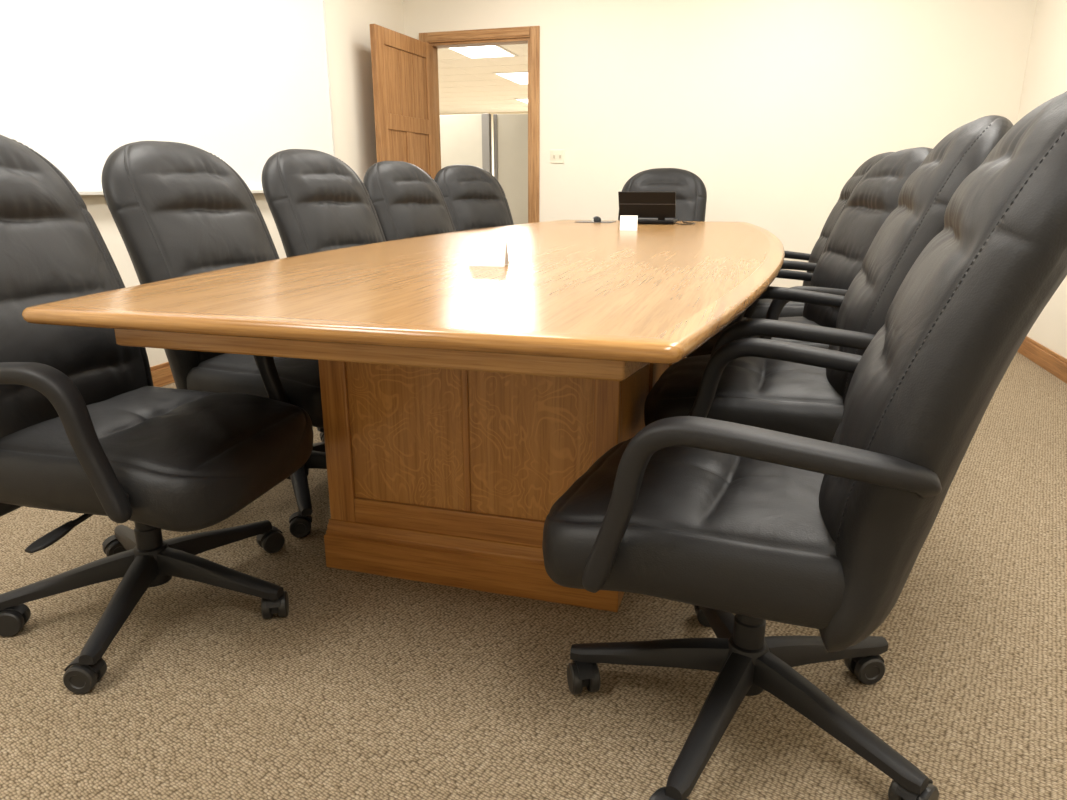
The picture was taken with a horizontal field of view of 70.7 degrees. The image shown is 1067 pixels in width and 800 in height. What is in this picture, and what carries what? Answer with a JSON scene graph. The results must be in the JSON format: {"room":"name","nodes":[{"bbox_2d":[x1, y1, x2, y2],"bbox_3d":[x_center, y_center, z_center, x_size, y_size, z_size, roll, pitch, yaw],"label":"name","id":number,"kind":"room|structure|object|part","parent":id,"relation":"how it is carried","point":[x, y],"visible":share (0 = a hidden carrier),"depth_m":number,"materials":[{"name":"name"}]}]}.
{"room":"conference room","nodes":[
{"label":"conference room","id":0,"kind":"room"},
{"bbox_2d":[80,0,404,366],"bbox_3d":[-2.225,-1.115,2.418,0.100,2.750,8.380,5,16,16],"label":"wall","id":1,"kind":"structure","parent":0,"point":[348,22],"depth_m":5.20,"materials":[{"name":"beige paint"}]},
{"bbox_2d":[150,362,174,386],"bbox_3d":[-2.172,0.162,2.752,0.016,0.110,8.160,5,16,16],"label":"baseboard","id":2,"kind":"structure","parent":1,"relation":"attached to","point":[161,374],"depth_m":3.75,"materials":[{"name":"brown wood"}]},
{"bbox_2d":[0,0,334,194],"bbox_3d":[-1.846,-1.616,3.276,0.075,1.391,3.664,5,16,16],"label":"whiteboard","id":3,"kind":"object","parent":1,"relation":"attached to","point":[243,83],"visible":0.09,"depth_m":3.62,"materials":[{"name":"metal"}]},
{"bbox_2d":[78,190,263,194],"bbox_3d":[-1.879,-0.915,3.322,0.055,0.014,2.940,5,16,16],"label":"marker tray","id":4,"kind":"object","parent":3,"relation":"on","point":[82,192],"depth_m":3.24,"materials":[{"name":"metal"}]},
{"bbox_3d":[-1.873,-1.618,3.284,0.020,1.391,3.664,5,16,16],"label":"board frame","id":5,"kind":"part","parent":3,"relation":"part of","materials":[{"name":"metal"}]},
{"bbox_2d":[437,44,527,113],"bbox_3d":[0.471,-4.489,10.335,8.560,0.050,9.520,5,16,16],"label":"ceiling","id":6,"kind":"structure","parent":0,"point":[515,63],"depth_m":11.26,"materials":[{"name":"tile"}]},
{"bbox_2d":[446,45,517,58],"bbox_3d":[-0.635,-3.883,8.310,0.600,0.012,1.200,5,16,16],"label":"recessed light","id":7,"kind":"object","parent":6,"relation":"in","point":[496,51],"visible":0.59,"depth_m":8.53,"materials":[{"name":"plastic"}]},
{"bbox_2d":[438,44,527,113],"bbox_3d":[0.472,-4.465,10.346,8.560,0.002,9.510,5,16,16],"label":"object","id":8,"kind":"structure","parent":6,"relation":"attached to","point":[513,44],"depth_m":11.48,"materials":[{"name":"tile"}]},
{"bbox_2d":[492,71,527,84],"bbox_3d":[-0.097,-4.521,10.565,0.600,0.012,1.200,5,16,16],"label":"recessed light","id":9,"kind":"object","parent":6,"relation":"in","point":[519,77],"visible":0.51,"depth_m":10.40,"materials":[{"name":"plastic"}]},
{"bbox_2d":[514,98,527,103],"bbox_3d":[0.113,-5.356,13.516,0.600,0.012,1.200,5,16,16],"label":"recessed light","id":10,"kind":"object","parent":6,"relation":"in","point":[524,100],"visible":0.24,"depth_m":13.13,"materials":[{"name":"plastic"}]},
{"bbox_2d":[440,112,527,175],"bbox_3d":[1.837,-4.546,15.111,8.560,2.440,0.100,5,16,16],"label":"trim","id":11,"kind":"structure","parent":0,"point":[492,129],"depth_m":15.60,"materials":[{"name":"paint"}]},
{"bbox_2d":[0,352,1066,799],"bbox_3d":[-0.081,0.413,2.158,4.590,0.050,8.320,5,16,16],"label":"floor","id":12,"kind":"structure","parent":0,"point":[370,686],"depth_m":1.52,"materials":[{"name":"carpet"}]},
{"bbox_2d":[0,135,312,693],"bbox_3d":[-0.929,-0.042,1.666,0.768,1.093,0.682,3,16,12],"label":"office chair","id":13,"kind":"object","parent":12,"relation":"on","point":[85,427],"visible":0.94,"depth_m":1.60,"materials":[{"name":"black leather"}]},
{"bbox_3d":[-0.927,0.247,1.543,0.036,0.037,0.233,6,17,21],"label":"tilt lever","id":14,"kind":"part","parent":13,"relation":"part of","materials":[{"name":"black plastic"}]},
{"bbox_3d":[-0.968,0.069,1.395,0.462,0.295,0.091,3,16,12],"label":"armrest","id":15,"kind":"part","parent":13,"relation":"part of","materials":[{"name":"black plastic"}]},
{"bbox_3d":[-1.146,-0.204,1.663,0.326,0.780,0.572,3,16,12],"label":"backrest","id":16,"kind":"part","parent":13,"relation":"part of","materials":[{"name":"black leather"}]},
{"bbox_3d":[-0.812,0.107,1.674,0.524,0.184,0.536,3,16,12],"label":"seat","id":17,"kind":"part","parent":13,"relation":"part of","materials":[{"name":"black leather"}]},
{"bbox_3d":[-0.845,-0.083,1.932,0.462,0.295,0.091,3,16,12],"label":"armrest","id":18,"kind":"part","parent":13,"relation":"part of","materials":[{"name":"black plastic"}]},
{"bbox_2d":[102,141,326,537],"bbox_3d":[-0.792,-0.228,2.323,0.768,1.093,0.694,6,17,19],"label":"office chair","id":19,"kind":"object","parent":12,"relation":"on","point":[177,210],"visible":0.4,"depth_m":2.14,"materials":[{"name":"black leather"}]},
{"bbox_3d":[-1.005,-0.394,2.337,0.326,0.780,0.572,6,17,19],"label":"backrest","id":20,"kind":"part","parent":19,"relation":"part of","materials":[{"name":"black leather"}]},
{"bbox_3d":[-0.682,-0.072,2.309,0.524,0.184,0.536,6,17,19],"label":"seat","id":21,"kind":"part","parent":19,"relation":"part of","materials":[{"name":"black leather"}]},
{"bbox_3d":[-0.869,-0.116,2.050,0.462,0.295,0.091,6,17,19],"label":"armrest","id":22,"kind":"part","parent":19,"relation":"part of","materials":[{"name":"black plastic"}]},
{"bbox_2d":[262,149,385,441],"bbox_3d":[-0.588,-0.415,2.966,0.773,1.103,0.692,7,17,24],"label":"office chair","id":23,"kind":"object","parent":12,"relation":"on","point":[316,202],"visible":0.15,"depth_m":2.84,"materials":[{"name":"black leather"}]},
{"bbox_3d":[-0.793,-0.593,3.003,0.326,0.780,0.572,7,17,24],"label":"backrest","id":24,"kind":"part","parent":23,"relation":"part of","materials":[{"name":"black leather"}]},
{"bbox_2d":[22,220,784,611],"bbox_3d":[0.197,-0.262,3.063,1.504,0.756,3.900,5,16,16],"label":"conference table","id":25,"kind":"object","parent":12,"relation":"on","point":[461,402],"visible":0.91,"depth_m":1.75,"materials":[{"name":"brown wood"}]},
{"bbox_3d":[0.197,-0.611,2.964,1.504,0.030,3.900,5,16,16],"label":"edge moulding","id":26,"kind":"part","parent":25,"relation":"part of","materials":[{"name":"brown wood"}]},
{"bbox_3d":[-0.159,0.367,1.861,0.614,0.200,0.021,5,16,16],"label":"pedestal rail","id":27,"kind":"part","parent":25,"relation":"part of","materials":[{"name":"brown wood"}]},
{"bbox_2d":[469,237,508,266],"bbox_3d":[-0.120,-0.400,2.026,0.098,0.074,0.060,3,16,10],"label":"tent card","id":28,"kind":"object","parent":25,"relation":"on","point":[484,251],"visible":1,"depth_m":2.01,"materials":[{"name":"white paper"}]},
{"bbox_3d":[0.219,-0.223,3.048,0.724,0.650,2.715,5,16,16],"label":"pedestal panel","id":29,"kind":"part","parent":25,"relation":"part of","materials":[{"name":"brown wood"}]},
{"bbox_2d":[577,221,615,222],"bbox_3d":[0.376,-1.082,4.564,0.220,0.003,0.180,5,16,16],"label":"mouse pad","id":30,"kind":"object","parent":25,"relation":"on","point":[577,221],"visible":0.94,"depth_m":4.50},
{"bbox_2d":[591,216,601,221],"bbox_3d":[0.380,-1.095,4.537,0.062,0.036,0.104,-1,16,-3],"label":"computer mouse","id":31,"kind":"object","parent":30,"relation":"on","point":[596,218],"visible":1,"depth_m":4.50,"materials":[{"name":"plastic"}]},
{"bbox_2d":[620,215,637,229],"bbox_3d":[0.469,-0.873,3.705,0.085,0.070,0.060,2,16,8],"label":"tent card","id":32,"kind":"object","parent":25,"relation":"on","point":[627,222],"visible":1,"depth_m":3.69,"materials":[{"name":"white paper"}]},
{"bbox_2d":[618,191,677,223],"bbox_3d":[0.671,-1.111,4.343,0.320,0.180,0.284,5,16,16],"label":"laptop","id":33,"kind":"object","parent":25,"relation":"on","point":[661,206],"visible":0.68,"depth_m":4.24,"materials":[{"name":"plastic"}]},
{"bbox_2d":[676,221,694,224],"bbox_3d":[0.895,-1.031,4.378,0.109,0.006,0.377,5,16,16],"label":"power cable","id":34,"kind":"object","parent":25,"relation":"on","point":[683,221],"visible":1,"depth_m":4.24,"materials":[{"name":"black plastic"}]},
{"bbox_2d":[363,161,455,240],"bbox_3d":[-0.377,-0.596,3.642,0.786,1.083,0.681,8,18,27],"label":"office chair","id":35,"kind":"object","parent":12,"relation":"on","point":[407,202],"visible":0.23,"depth_m":3.55,"materials":[{"name":"black leather"}]},
{"bbox_2d":[434,165,513,231],"bbox_3d":[-0.159,-0.818,4.415,0.786,1.089,0.695,13,20,39],"label":"office chair","id":36,"kind":"object","parent":12,"relation":"on","point":[474,198],"visible":0.17,"depth_m":4.39,"materials":[{"name":"black leather"}]},
{"bbox_2d":[618,168,706,220],"bbox_3d":[0.779,-0.936,4.844,0.671,1.083,0.768,5,16,16],"label":"office chair","id":37,"kind":"object","parent":12,"relation":"on","point":[691,193],"visible":0.19,"depth_m":4.91,"materials":[{"name":"black leather"}]},
{"bbox_2d":[542,91,1066,799],"bbox_3d":[0.421,0.075,1.253,0.768,1.093,0.692,7,17,23],"label":"office chair","id":38,"kind":"object","parent":12,"relation":"on","point":[720,518],"visible":1,"depth_m":1.06,"materials":[{"name":"black leather"}]},
{"bbox_3d":[0.315,0.198,1.353,0.524,0.184,0.536,7,17,23],"label":"seat","id":39,"kind":"part","parent":38,"relation":"part of","materials":[{"name":"black leather"}]},
{"bbox_3d":[0.290,0.172,1.033,0.462,0.295,0.091,7,17,23],"label":"armrest","id":40,"kind":"part","parent":38,"relation":"part of","materials":[{"name":"black plastic"}]},
{"bbox_3d":[0.518,0.029,1.537,0.462,0.295,0.091,7,17,23],"label":"armrest","id":41,"kind":"part","parent":38,"relation":"part of","materials":[{"name":"black plastic"}]},
{"bbox_3d":[0.629,-0.055,1.139,0.326,0.780,0.572,7,17,23],"label":"backrest","id":42,"kind":"part","parent":38,"relation":"part of","materials":[{"name":"black leather"}]},
{"bbox_2d":[686,147,931,356],"bbox_3d":[0.959,-0.332,2.697,0.768,1.089,0.687,0,16,0],"label":"office chair","id":43,"kind":"object","parent":12,"relation":"on","point":[874,198],"visible":0.28,"depth_m":2.59,"materials":[{"name":"black leather"}]},
{"bbox_3d":[0.837,-0.193,2.751,0.524,0.184,0.536,0,16,0],"label":"seat","id":44,"kind":"part","parent":43,"relation":"part of","materials":[{"name":"black leather"}]},
{"bbox_3d":[0.936,-0.379,2.994,0.462,0.295,0.091,0,16,0],"label":"armrest","id":45,"kind":"part","parent":43,"relation":"part of","materials":[{"name":"black plastic"}]},
{"bbox_3d":[0.931,-0.224,2.444,0.462,0.295,0.091,0,16,0],"label":"armrest","id":46,"kind":"part","parent":43,"relation":"part of","materials":[{"name":"black plastic"}]},
{"bbox_3d":[1.179,-0.483,2.666,0.326,0.780,0.572,0,16,0],"label":"backrest","id":47,"kind":"part","parent":43,"relation":"part of","materials":[{"name":"black leather"}]},
{"bbox_2d":[743,152,893,318],"bbox_3d":[1.169,-0.532,3.380,0.768,1.103,0.694,2,16,8],"label":"office chair","id":48,"kind":"object","parent":12,"relation":"on","point":[759,308],"visible":0.17,"depth_m":3.23,"materials":[{"name":"black leather"}]},
{"bbox_3d":[1.051,-0.406,3.450,0.524,0.184,0.536,2,16,8],"label":"seat","id":49,"kind":"part","parent":48,"relation":"part of","materials":[{"name":"black leather"}]},
{"bbox_3d":[1.105,-0.433,3.134,0.462,0.295,0.091,2,16,8],"label":"armrest","id":50,"kind":"part","parent":48,"relation":"part of","materials":[{"name":"black plastic"}]},
{"bbox_3d":[1.189,-0.587,3.678,0.462,0.295,0.091,2,16,8],"label":"armrest","id":51,"kind":"part","parent":48,"relation":"part of","materials":[{"name":"black plastic"}]},
{"bbox_3d":[1.390,-0.683,3.320,0.326,0.780,0.572,2,16,8],"label":"backrest","id":52,"kind":"part","parent":48,"relation":"part of","materials":[{"name":"black leather"}]},
{"bbox_2d":[644,115,1013,442],"bbox_3d":[0.687,-0.124,1.924,0.768,1.111,0.694,5,17,18],"label":"office chair","id":53,"kind":"object","parent":12,"relation":"on","point":[803,400],"visible":0.59,"depth_m":1.73,"materials":[{"name":"black leather"}]},
{"bbox_3d":[0.577,-0.007,2.013,0.524,0.184,0.536,5,17,18],"label":"seat","id":54,"kind":"part","parent":53,"relation":"part of","materials":[{"name":"black leather"}]},
{"bbox_3d":[0.578,-0.034,1.692,0.462,0.295,0.091,5,17,18],"label":"armrest","id":55,"kind":"part","parent":53,"relation":"part of","materials":[{"name":"black plastic"}]},
{"bbox_3d":[0.759,-0.181,2.213,0.462,0.295,0.091,5,17,18],"label":"armrest","id":56,"kind":"part","parent":53,"relation":"part of","materials":[{"name":"black plastic"}]},
{"bbox_3d":[0.902,-0.269,1.826,0.326,0.780,0.572,5,17,18],"label":"backrest","id":57,"kind":"part","parent":53,"relation":"part of","materials":[{"name":"black leather"}]},
{"bbox_2d":[403,0,1036,287],"bbox_3d":[1.101,-2.020,5.615,4.390,2.750,0.120,5,16,16],"label":"wall","id":58,"kind":"structure","parent":0,"point":[774,105],"depth_m":5.40,"materials":[{"name":"beige paint"}]},
{"bbox_2d":[370,24,436,179],"bbox_3d":[-0.952,-1.697,5.777,0.174,2.020,0.860,6,17,19],"label":"door","id":59,"kind":"structure","parent":58,"relation":"in","point":[402,65],"depth_m":5.56,"materials":[{"name":"brown wood"}]},
{"bbox_3d":[-0.952,-1.745,5.763,0.022,1.700,0.630,6,17,19],"label":"inset panel","id":60,"kind":"part","parent":59,"relation":"part of","materials":[{"name":"brown wood"}]},
{"bbox_2d":[419,26,539,222],"bbox_3d":[-0.410,-1.838,6.119,0.985,2.125,0.152,5,16,16],"label":"trim","id":61,"kind":"structure","parent":58,"relation":"attached to","point":[530,35],"depth_m":5.83,"materials":[{"name":"brown wood"}]},
{"bbox_2d":[551,150,563,162],"bbox_3d":[0.185,-1.896,5.857,0.110,0.100,0.018,5,16,16],"label":"light switch","id":62,"kind":"object","parent":58,"relation":"attached to","point":[557,156],"visible":1,"depth_m":5.86,"materials":[{"name":"beige plastic"}]},
{"bbox_2d":[1017,0,1066,358],"bbox_3d":[2.080,-0.768,1.191,0.100,2.750,8.380,5,16,16],"label":"wall","id":63,"kind":"structure","parent":0,"point":[1045,78],"depth_m":4.40,"materials":[{"name":"beige paint"}]},
{"bbox_2d":[1017,336,1066,383],"bbox_3d":[2.022,0.500,1.557,0.016,0.110,8.160,5,16,16],"label":"baseboard","id":64,"kind":"structure","parent":63,"relation":"attached to","point":[1049,360],"depth_m":4.12,"materials":[{"name":"brown wood"}]},
{"bbox_3d":[0.462,-2.085,10.985,8.560,0.050,9.580,5,16,16],"label":"floor","id":65,"kind":"structure","parent":0,"visible":0},
{"bbox_2d":[440,114,491,173],"bbox_3d":[-1.197,-2.101,7.903,1.600,1.660,0.070,5,16,16],"label":"wall","id":66,"kind":"structure","parent":65,"relation":"on","point":[465,139],"depth_m":7.57,"materials":[{"name":"paint"}]},
{"bbox_3d":[-1.197,-2.101,7.903,1.600,1.660,0.070,5,16,16],"label":"partition frame","id":67,"kind":"part","parent":66,"relation":"part of","materials":[{"name":"silver metal"}]},
{"bbox_2d":[493,114,527,224],"bbox_3d":[0.351,-2.045,7.704,1.500,1.660,0.070,1,16,2],"label":"wall","id":68,"kind":"structure","parent":65,"relation":"on","point":[510,130],"depth_m":7.60,"materials":[{"name":"paint"}]},
{"bbox_3d":[0.351,-2.045,7.704,1.500,1.660,0.070,1,16,2],"label":"partition frame","id":69,"kind":"part","parent":68,"relation":"part of","materials":[{"name":"silver metal"}]}
]}

